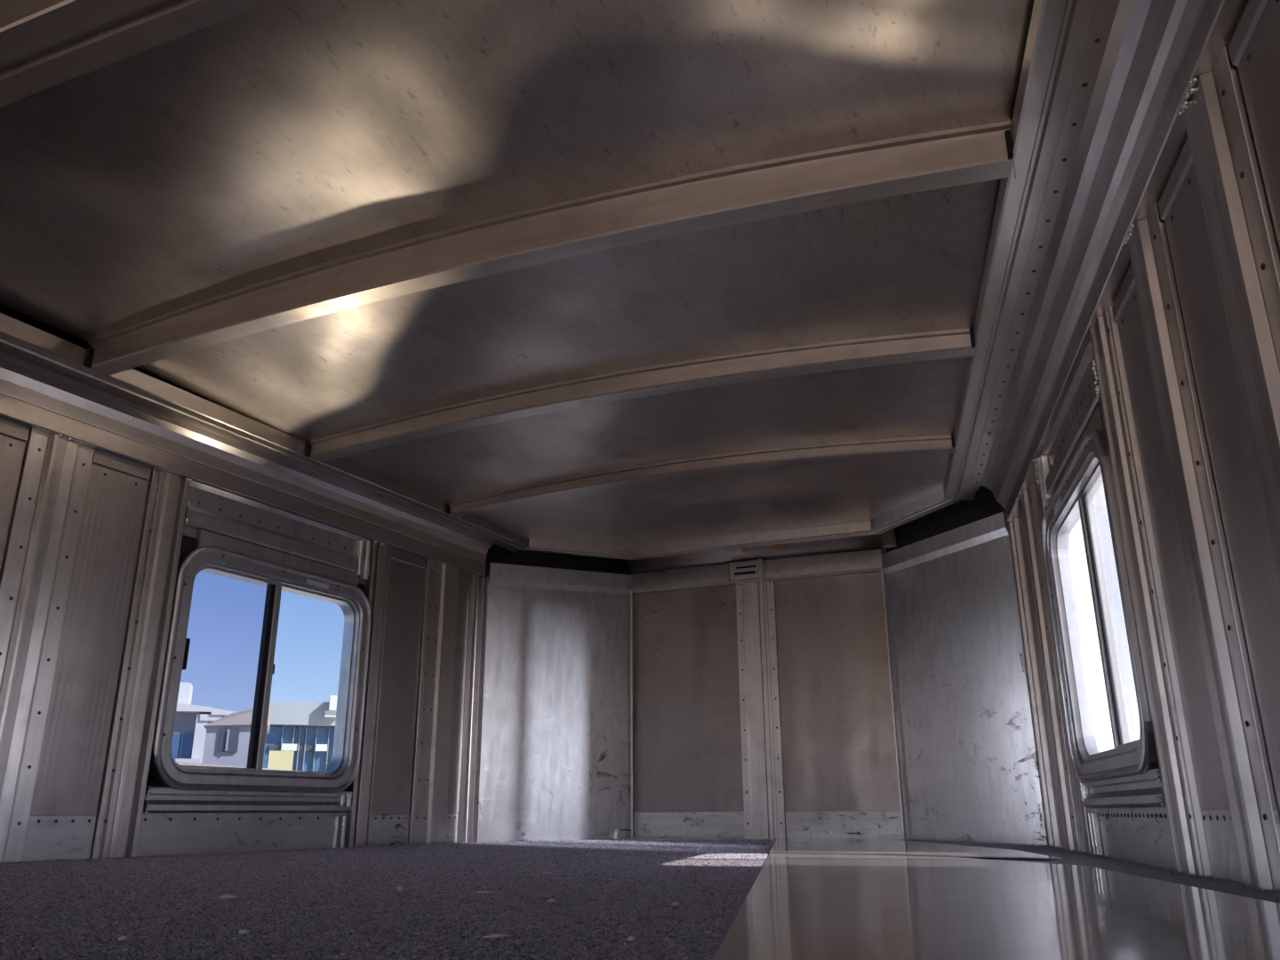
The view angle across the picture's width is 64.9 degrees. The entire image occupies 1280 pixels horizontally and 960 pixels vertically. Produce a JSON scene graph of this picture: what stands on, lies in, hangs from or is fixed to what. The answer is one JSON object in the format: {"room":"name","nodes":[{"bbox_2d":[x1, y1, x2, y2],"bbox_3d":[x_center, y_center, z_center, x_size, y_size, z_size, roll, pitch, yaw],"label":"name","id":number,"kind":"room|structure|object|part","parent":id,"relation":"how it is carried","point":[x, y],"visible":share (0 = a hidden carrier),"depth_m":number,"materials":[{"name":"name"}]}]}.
{"room":"cargo space","nodes":[
{"label":"cargo space","id":0,"kind":"room"},
{"bbox_2d":[0,419,470,859],"bbox_3d":[-1.908,0.119,1.576,0.030,1.020,5.793,-9,-20,26],"label":"wall","id":1,"kind":"structure","parent":0,"point":[188,532],"depth_m":2.63,"materials":[{"name":"metal"}]},
{"bbox_2d":[0,421,29,569],"bbox_3d":[-1.530,0.277,2.249,0.008,0.893,0.169,-9,-20,26],"label":"wall panel","id":2,"kind":"object","parent":1,"relation":"attached to","point":[13,438],"visible":1,"depth_m":2.40,"materials":[{"name":"metal"}]},
{"bbox_2d":[0,428,94,863],"bbox_3d":[-1.440,0.368,2.373,0.035,1.005,0.167,-9,-20,26],"label":"wall post","id":3,"kind":"object","parent":1,"relation":"attached to","point":[36,572],"visible":1,"depth_m":2.39,"materials":[{"name":"metal"}]},
{"bbox_2d":[22,816,95,862],"bbox_3d":[-1.373,0.847,2.382,0.006,0.100,0.171,-9,-20,26],"label":"kick plate","id":4,"kind":"object","parent":1,"relation":"attached to","point":[47,837],"visible":0.92,"depth_m":2.38,"materials":[{"name":"metal"}]},
{"bbox_2d":[30,451,151,814],"bbox_3d":[-1.373,0.372,2.537,0.008,0.893,0.168,-9,-20,26],"label":"wall panel","id":5,"kind":"object","parent":1,"relation":"attached to","point":[72,756],"visible":1,"depth_m":2.52,"materials":[{"name":"metal"}]},
{"bbox_2d":[90,468,191,858],"bbox_3d":[-1.295,0.457,2.639,0.035,1.000,0.111,-9,-20,26],"label":"wall post","id":6,"kind":"object","parent":1,"relation":"attached to","point":[123,792],"visible":0.99,"depth_m":2.62,"materials":[{"name":"metal"}]},
{"bbox_2d":[0,351,495,576],"bbox_3d":[-1.904,-0.487,1.671,0.134,0.190,5.620,-9,-20,26],"label":"trim","id":7,"kind":"structure","parent":1,"relation":"attached to","point":[32,396],"depth_m":2.89,"materials":[{"name":"metal"}]},
{"bbox_2d":[136,480,371,856],"bbox_3d":[-1.107,0.580,3.008,0.070,0.998,0.826,-9,-20,26],"label":"window","id":8,"kind":"structure","parent":1,"relation":"in","point":[239,538],"depth_m":2.96,"materials":[{"name":"metal"}]},
{"bbox_3d":[-1.107,1.004,2.868,0.007,0.106,0.750,-9,-20,26],"label":"plate","id":9,"kind":"part","parent":8,"relation":"part of","materials":[{"name":"metal"}]},
{"bbox_3d":[-1.097,0.920,2.891,0.030,0.063,0.747,-9,-20,26],"label":"sill","id":10,"kind":"part","parent":8,"relation":"part of","materials":[{"name":"metal"}]},
{"bbox_3d":[-1.105,0.585,3.010,0.070,0.663,0.763,-9,-20,26],"label":"frame","id":11,"kind":"part","parent":8,"relation":"part of","materials":[{"name":"metal"}]},
{"bbox_2d":[0,312,529,551],"bbox_3d":[-1.782,-0.535,1.722,0.102,0.055,5.764,-9,-20,25],"label":"trim","id":12,"kind":"structure","parent":1,"relation":"attached to","point":[20,340],"depth_m":2.80,"materials":[{"name":"metal"}]},
{"bbox_2d":[344,539,391,847],"bbox_3d":[-0.902,0.697,3.370,0.036,1.000,0.110,-8,-20,21],"label":"wall post","id":13,"kind":"object","parent":1,"relation":"attached to","point":[376,588],"visible":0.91,"depth_m":3.36,"materials":[{"name":"metal"}]},
{"bbox_2d":[368,814,409,847],"bbox_3d":[-0.837,1.170,3.366,0.006,0.100,0.194,-9,-20,26],"label":"kick plate","id":14,"kind":"object","parent":1,"relation":"attached to","point":[386,829],"visible":0.97,"depth_m":3.36,"materials":[{"name":"metal"}]},
{"bbox_2d":[371,549,426,813],"bbox_3d":[-0.838,0.695,3.521,0.008,0.893,0.192,-9,-20,26],"label":"wall panel","id":15,"kind":"object","parent":1,"relation":"attached to","point":[392,783],"visible":1,"depth_m":3.51,"materials":[{"name":"metal"}]},
{"bbox_2d":[407,559,459,845],"bbox_3d":[-0.741,0.796,3.668,0.026,1.000,0.193,-9,-20,26],"label":"wall post","id":16,"kind":"object","parent":1,"relation":"attached to","point":[428,817],"visible":1,"depth_m":3.64,"materials":[{"name":"metal"}]},
{"bbox_2d":[445,814,457,843],"bbox_3d":[-0.685,1.262,3.647,0.006,0.100,0.075,-9,-20,26],"label":"kick plate","id":17,"kind":"object","parent":1,"relation":"attached to","point":[452,820],"visible":0.93,"depth_m":3.65,"materials":[{"name":"metal"}]},
{"bbox_2d":[447,571,471,813],"bbox_3d":[-0.684,0.788,3.804,0.008,0.893,0.076,-9,-20,26],"label":"wall panel","id":18,"kind":"object","parent":1,"relation":"attached to","point":[465,580],"visible":1,"depth_m":3.79,"materials":[{"name":"metal"}]},
{"bbox_2d":[456,574,487,842],"bbox_3d":[-0.639,0.857,3.854,0.026,1.000,0.082,-9,-20,26],"label":"wall post","id":19,"kind":"object","parent":1,"relation":"attached to","point":[468,788],"visible":0.9,"depth_m":3.84,"materials":[{"name":"metal"}]},
{"bbox_2d":[0,304,1005,577],"bbox_3d":[-0.421,-0.645,1.524,3.511,0.377,6.381,-8,-20,21],"label":"trim","id":20,"kind":"structure","parent":1,"relation":"attached to","point":[984,504],"depth_m":3.96,"materials":[{"name":"black metal"}]},
{"bbox_2d":[475,562,631,842],"bbox_3d":[-0.320,0.887,4.147,0.765,1.124,0.021,15,-24,-39],"label":"sheet","id":21,"kind":"object","parent":1,"relation":"attached to","point":[555,755],"visible":1,"depth_m":4.11,"materials":[{"name":"metal"}]},
{"bbox_2d":[630,590,633,838],"bbox_3d":[-0.035,0.994,4.356,0.010,1.050,0.010,-8,-20,21],"label":"bead","id":22,"kind":"object","parent":21,"relation":"attached to","point":[631,591],"visible":1,"depth_m":4.36,"materials":[{"name":"metal"}]},
{"bbox_2d":[521,489,961,559],"bbox_3d":[0.372,0.198,3.969,1.757,0.055,0.374,-8,-20,21],"label":"trim","id":23,"kind":"structure","parent":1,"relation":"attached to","point":[909,512],"depth_m":4.06,"materials":[{"name":"metal"}]},
{"bbox_2d":[0,0,1034,545],"bbox_3d":[-0.485,-0.740,1.376,3.082,0.145,6.017,-8,-20,21],"label":"ceiling","id":24,"kind":"structure","parent":0,"point":[280,138],"depth_m":2.04,"materials":[{"name":"metal"}]},
{"bbox_2d":[0,0,279,107],"bbox_3d":[-0.621,-0.716,1.396,2.315,0.180,0.127,-8,-20,21],"label":"roof beam","id":25,"kind":"structure","parent":24,"relation":"attached to","point":[44,44],"depth_m":1.45,"materials":[{"name":"metal"}]},
{"bbox_2d":[83,120,1015,375],"bbox_3d":[-0.349,-0.467,2.101,2.127,0.155,0.069,-8,-20,21],"label":"roof beam","id":26,"kind":"structure","parent":24,"relation":"attached to","point":[735,195],"depth_m":1.99,"materials":[{"name":"metal"}]},
{"bbox_2d":[304,327,978,462],"bbox_3d":[-0.103,-0.237,2.745,1.948,0.122,0.070,-8,-20,21],"label":"roof beam","id":27,"kind":"structure","parent":24,"relation":"attached to","point":[958,343],"depth_m":2.67,"materials":[{"name":"metal"}]},
{"bbox_2d":[445,434,958,517],"bbox_3d":[0.131,-0.027,3.358,1.778,0.106,0.069,-8,-20,21],"label":"roof beam","id":28,"kind":"structure","parent":24,"relation":"attached to","point":[937,444],"depth_m":3.30,"materials":[{"name":"metal"}]},
{"bbox_2d":[0,838,1279,959],"bbox_3d":[-0.156,0.754,1.915,3.009,0.030,4.579,-8,-20,21],"label":"floor","id":29,"kind":"structure","parent":0,"point":[1067,858],"depth_m":1.36,"materials":[{"name":"grey carpet"}]},
{"bbox_2d":[117,936,127,941],"bbox_3d":[-0.417,0.370,0.813,0.005,0.004,0.007,-8,-20,21],"label":"flake","id":30,"kind":"object","parent":29,"relation":"on","point":[123,938],"visible":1,"depth_m":0.81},
{"bbox_2d":[218,894,235,898],"bbox_3d":[-0.500,0.504,1.220,0.021,0.005,0.004,0,-18,0],"label":"straw","id":31,"kind":"object","parent":29,"relation":"on","point":[224,896],"visible":1,"depth_m":1.22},
{"bbox_2d":[238,928,249,934],"bbox_3d":[-0.337,0.384,0.856,0.009,0.004,0.004,10,-21,-27],"label":"flake","id":32,"kind":"object","parent":29,"relation":"on","point":[244,931],"visible":1,"depth_m":0.85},
{"bbox_2d":[8,841,761,959],"bbox_3d":[-0.388,0.826,2.184,1.942,0.003,2.978,-8,-20,21],"label":"chaff","id":33,"kind":"object","parent":29,"relation":"on","point":[644,842],"visible":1,"depth_m":1.80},
{"bbox_2d":[0,839,774,959],"bbox_3d":[-0.543,0.882,2.346,1.664,0.002,3.639,-3,-18,8],"label":"carpet","id":34,"kind":"object","parent":29,"relation":"on","point":[108,948],"visible":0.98,"depth_m":1.02,"materials":[{"name":"grey carpet"}]},
{"bbox_2d":[396,885,403,890],"bbox_3d":[-0.317,0.539,1.332,0.009,0.007,0.004,5,-19,-16],"label":"flake","id":35,"kind":"object","parent":29,"relation":"on","point":[400,887],"visible":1,"depth_m":1.33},
{"bbox_2d":[475,890,495,893],"bbox_3d":[-0.198,0.524,1.280,0.026,0.003,0.004,3,-19,-11],"label":"straw","id":36,"kind":"object","parent":29,"relation":"on","point":[482,892],"visible":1,"depth_m":1.28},
{"bbox_2d":[481,934,511,937],"bbox_3d":[-0.117,0.370,0.817,0.024,0.003,0.004,10,-21,-28],"label":"straw","id":37,"kind":"object","parent":29,"relation":"on","point":[492,935],"visible":1,"depth_m":0.82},
{"bbox_2d":[626,935,636,941],"bbox_3d":[-0.007,0.363,0.797,0.004,0.004,0.007,-17,-25,41],"label":"flake","id":38,"kind":"object","parent":29,"relation":"on","point":[631,938],"visible":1,"depth_m":0.80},
{"bbox_2d":[0,836,1279,897],"bbox_3d":[0.073,0.951,2.572,2.567,0.008,3.129,-8,-20,21],"label":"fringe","id":39,"kind":"object","parent":29,"relation":"on","point":[1111,859],"visible":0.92,"depth_m":2.34,"materials":[{"name":"grey metal"}]},
{"bbox_2d":[671,901,679,905],"bbox_3d":[0.039,0.463,1.100,0.009,0.004,0.004,7,-20,-21],"label":"flake","id":40,"kind":"object","parent":29,"relation":"on","point":[675,903],"visible":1,"depth_m":1.10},
{"bbox_2d":[769,838,1061,859],"bbox_3d":[0.711,1.089,3.002,0.621,0.003,1.848,-3,-18,8],"label":"sheet","id":41,"kind":"object","parent":29,"relation":"on","point":[879,846],"visible":1,"depth_m":2.67,"materials":[{"name":"metal"}]},
{"bbox_2d":[712,853,1279,959],"bbox_3d":[0.392,0.425,0.980,0.590,0.003,3.220,-3,-18,8],"label":"sheet","id":42,"kind":"object","parent":29,"relation":"on","point":[798,906],"visible":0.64,"depth_m":0.99,"materials":[{"name":"metal"}]},
{"bbox_2d":[631,547,906,839],"bbox_3d":[0.494,0.904,4.203,1.142,1.160,0.018,-8,-20,21],"label":"wall","id":43,"kind":"structure","parent":0,"point":[837,734],"depth_m":4.18,"materials":[{"name":"metal"}]},
{"bbox_2d":[634,811,744,839],"bbox_3d":[0.200,1.422,4.148,0.479,0.104,0.004,-8,-20,21],"label":"kick plate","id":44,"kind":"object","parent":43,"relation":"attached to","point":[716,825],"visible":0.9,"depth_m":4.14,"materials":[{"name":"metal"}]},
{"bbox_2d":[741,547,748,552],"bbox_3d":[0.445,0.284,4.338,0.028,0.045,0.060,-8,-20,21],"label":"tape mark","id":45,"kind":"object","parent":43,"relation":"attached to","point":[743,550],"visible":0.36,"depth_m":4.35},
{"bbox_2d":[728,558,786,839],"bbox_3d":[0.478,0.886,4.175,0.192,1.136,0.054,-8,-20,21],"label":"wall post","id":46,"kind":"object","parent":43,"relation":"attached to","point":[764,799],"visible":1,"depth_m":4.17,"materials":[{"name":"metal"}]},
{"bbox_2d":[632,548,882,594],"bbox_3d":[0.483,0.398,4.350,1.114,0.096,0.024,-8,-20,21],"label":"trim","id":47,"kind":"structure","parent":43,"relation":"attached to","point":[868,561],"depth_m":4.30,"materials":[{"name":"metal"}]},
{"bbox_2d":[626,528,896,573],"bbox_3d":[0.474,0.277,4.298,1.192,0.102,0.162,-8,-20,21],"label":"trim","id":48,"kind":"structure","parent":43,"relation":"attached to","point":[887,539],"depth_m":4.33,"materials":[{"name":"metal"}]},
{"bbox_2d":[773,544,781,549],"bbox_3d":[0.579,0.266,4.286,0.028,0.045,0.060,-8,-20,21],"label":"tape mark","id":49,"kind":"object","parent":43,"relation":"attached to","point":[776,547],"visible":0.36,"depth_m":4.30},
{"bbox_2d":[785,810,903,839],"bbox_3d":[0.793,1.342,3.916,0.459,0.104,0.004,-8,-20,21],"label":"kick plate","id":50,"kind":"object","parent":43,"relation":"attached to","point":[834,824],"visible":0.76,"depth_m":3.91,"materials":[{"name":"metal"}]},
{"bbox_2d":[1035,480,1229,852],"bbox_3d":[0.633,-0.219,0.595,0.030,1.020,5.867,-4,-19,12],"label":"wall","id":51,"kind":"structure","parent":0,"point":[1213,808],"depth_m":2.40,"materials":[{"name":"metal"}]},
{"bbox_2d":[880,511,1048,846],"bbox_3d":[1.113,0.705,3.593,0.021,1.108,0.845,5,-19,-14],"label":"sheet","id":52,"kind":"object","parent":51,"relation":"attached to","point":[968,754],"visible":0.99,"depth_m":3.52,"materials":[{"name":"metal"}]},
{"bbox_2d":[880,567,904,839],"bbox_3d":[0.991,0.856,3.955,0.010,1.050,0.010,-8,-20,21],"label":"bead","id":53,"kind":"object","parent":52,"relation":"attached to","point":[881,568],"visible":1,"depth_m":3.94,"materials":[{"name":"metal"}]},
{"bbox_2d":[943,0,1093,500],"bbox_3d":[0.468,-0.839,0.839,0.102,0.055,5.809,-4,-19,12],"label":"trim","id":54,"kind":"structure","parent":51,"relation":"attached to","point":[1057,30],"depth_m":1.80,"materials":[{"name":"metal"}]},
{"bbox_2d":[1008,517,1062,847],"bbox_3d":[1.222,0.607,3.128,0.026,1.000,0.083,-4,-19,12],"label":"wall post","id":55,"kind":"object","parent":51,"relation":"attached to","point":[1044,764],"visible":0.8,"depth_m":3.10,"materials":[{"name":"metal"}]},
{"bbox_2d":[968,0,1119,490],"bbox_3d":[0.480,-0.838,0.756,0.033,0.008,5.716,-4,-19,12],"label":"trim","id":56,"kind":"structure","parent":51,"relation":"attached to","point":[1102,14],"depth_m":1.77,"materials":[{"name":"metal"}]},
{"bbox_2d":[1016,482,1083,851],"bbox_3d":[1.152,0.516,2.859,0.035,1.004,0.228,-4,-19,12],"label":"wall post","id":57,"kind":"object","parent":51,"relation":"attached to","point":[1064,780],"visible":0.97,"depth_m":2.80,"materials":[{"name":"metal"}]},
{"bbox_2d":[1032,457,1095,855],"bbox_3d":[1.095,0.429,2.590,0.036,1.000,0.112,-8,-20,21],"label":"wall post","id":58,"kind":"object","parent":51,"relation":"attached to","point":[1084,811],"visible":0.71,"depth_m":2.45,"materials":[{"name":"metal"}]},
{"bbox_2d":[1036,339,1175,870],"bbox_3d":[0.999,0.297,2.186,0.070,0.998,0.834,-4,-19,12],"label":"window","id":59,"kind":"structure","parent":51,"relation":"in","point":[1074,466],"depth_m":2.19,"materials":[{"name":"metal"}]},
{"bbox_3d":[1.000,0.303,2.189,0.070,0.663,0.770,-4,-19,12],"label":"frame","id":60,"kind":"part","parent":59,"relation":"part of","materials":[{"name":"metal"}]},
{"bbox_3d":[0.992,0.639,2.075,0.030,0.063,0.754,-4,-19,12],"label":"sill","id":61,"kind":"part","parent":59,"relation":"part of","materials":[{"name":"metal"}]},
{"bbox_3d":[1.003,0.720,2.046,0.007,0.106,0.757,-4,-19,12],"label":"plate","id":62,"kind":"part","parent":59,"relation":"part of","materials":[{"name":"metal"}]},
{"bbox_2d":[980,0,1248,521],"bbox_3d":[0.554,-0.818,0.709,0.141,0.190,5.676,-4,-19,12],"label":"trim","id":63,"kind":"structure","parent":51,"relation":"attached to","point":[1133,136],"depth_m":1.67,"materials":[{"name":"metal"}]},
{"bbox_2d":[1088,304,1212,877],"bbox_3d":[0.888,0.164,1.785,0.037,1.000,0.110,-4,-19,12],"label":"wall post","id":64,"kind":"object","parent":51,"relation":"attached to","point":[1180,789],"visible":0.93,"depth_m":1.75,"materials":[{"name":"metal"}]},
{"bbox_2d":[1112,264,1229,807],"bbox_3d":[0.868,0.071,1.663,0.008,0.893,0.169,-4,-19,12],"label":"wall panel","id":65,"kind":"object","parent":51,"relation":"attached to","point":[1211,786],"visible":0.92,"depth_m":1.65,"materials":[{"name":"metal"}]},
{"bbox_2d":[1123,200,1279,891],"bbox_3d":[0.818,0.065,1.492,0.035,1.004,0.168,-4,-19,12],"label":"wall post","id":66,"kind":"object","parent":51,"relation":"attached to","point":[1254,809],"visible":0.98,"depth_m":1.43,"materials":[{"name":"metal"}]},
{"bbox_2d":[1158,136,1279,806],"bbox_3d":[0.790,-0.034,1.344,0.008,0.893,0.170,-4,-19,12],"label":"wall panel","id":67,"kind":"object","parent":51,"relation":"attached to","point":[1245,522],"visible":0.98,"depth_m":1.35,"materials":[{"name":"metal"}]},
{"bbox_2d":[1200,809,1242,882],"bbox_3d":[0.873,0.546,1.507,0.006,0.100,0.172,-4,-19,12],"label":"kick plate","id":68,"kind":"object","parent":51,"relation":"attached to","point":[1218,827],"visible":0.86,"depth_m":1.51,"materials":[{"name":"metal"}]},
{"bbox_2d":[1177,44,1279,575],"bbox_3d":[0.739,-0.041,1.171,0.036,1.005,0.168,-4,-19,12],"label":"wall post","id":69,"kind":"object","parent":51,"relation":"attached to","point":[1245,249],"visible":0.99,"depth_m":1.22,"materials":[{"name":"metal"}]},
{"bbox_2d":[1228,0,1279,247],"bbox_3d":[0.712,-0.140,1.022,0.008,0.893,0.172,-4,-19,12],"label":"wall panel","id":70,"kind":"object","parent":51,"relation":"attached to","point":[1254,45],"visible":1,"depth_m":1.16,"materials":[{"name":"metal"}]},
{"label":"outside","id":71,"kind":"structure","parent":0,"visible":0},
{"bbox_2d":[267,750,294,770],"bbox_3d":[-36.433,29.676,101.745,3.078,4.380,3.047,-8,-20,21],"label":"wall","id":72,"kind":"structure","parent":71,"point":[280,760],"depth_m":101.25,"materials":[{"name":"beige paint"}]},
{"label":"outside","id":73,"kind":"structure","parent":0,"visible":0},
{"bbox_3d":[28.026,3.692,15.071,560.000,5.600,550.000,-8,-20,21],"label":"ground","id":74,"kind":"structure","parent":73,"visible":0},
{"bbox_2d":[171,682,235,763],"bbox_3d":[-50.149,29.250,112.036,16.882,12.390,15.774,-8,-20,21],"label":"tower building","id":75,"kind":"structure","parent":74,"relation":"on","point":[189,732],"depth_m":106.95,"materials":[{"name":"grey paint"}]},
{"bbox_3d":[-49.833,26.723,113.713,8.760,2.040,15.600,6,-19,-18],"label":"cornice","id":76,"kind":"part","parent":75,"relation":"part of","materials":[{"name":"white paint"}]},
{"bbox_2d":[201,706,271,767],"bbox_3d":[-38.657,26.184,96.256,12.357,8.580,12.991,-8,-20,21],"label":"gabled building","id":77,"kind":"structure","parent":74,"relation":"on","point":[228,737],"depth_m":91.08,"materials":[{"name":"white paint"}]},
{"bbox_2d":[262,695,337,772],"bbox_3d":[-38.508,31.366,116.308,18.122,10.950,18.573,-8,-20,21],"label":"glass building","id":78,"kind":"structure","parent":74,"relation":"on","point":[306,729],"depth_m":110.31,"materials":[{"name":"white paint"}]},
{"bbox_2d":[314,753,332,772],"bbox_3d":[-29.803,27.441,97.650,3.263,4.185,3.759,-8,-20,21],"label":"shrub","id":79,"kind":"object","parent":74,"relation":"on","point":[330,761],"visible":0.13,"depth_m":97.33,"materials":[{"name":"green plant"}]},
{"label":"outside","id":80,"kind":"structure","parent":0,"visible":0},
{"bbox_2d":[176,761,301,771],"bbox_3d":[-32.824,25.452,85.515,20.640,3.360,2.000,6,-19,-18],"label":"bank","id":81,"kind":"object","parent":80,"point":[178,763],"depth_m":83.90,"materials":[{"name":"grey concrete"}]}
]}

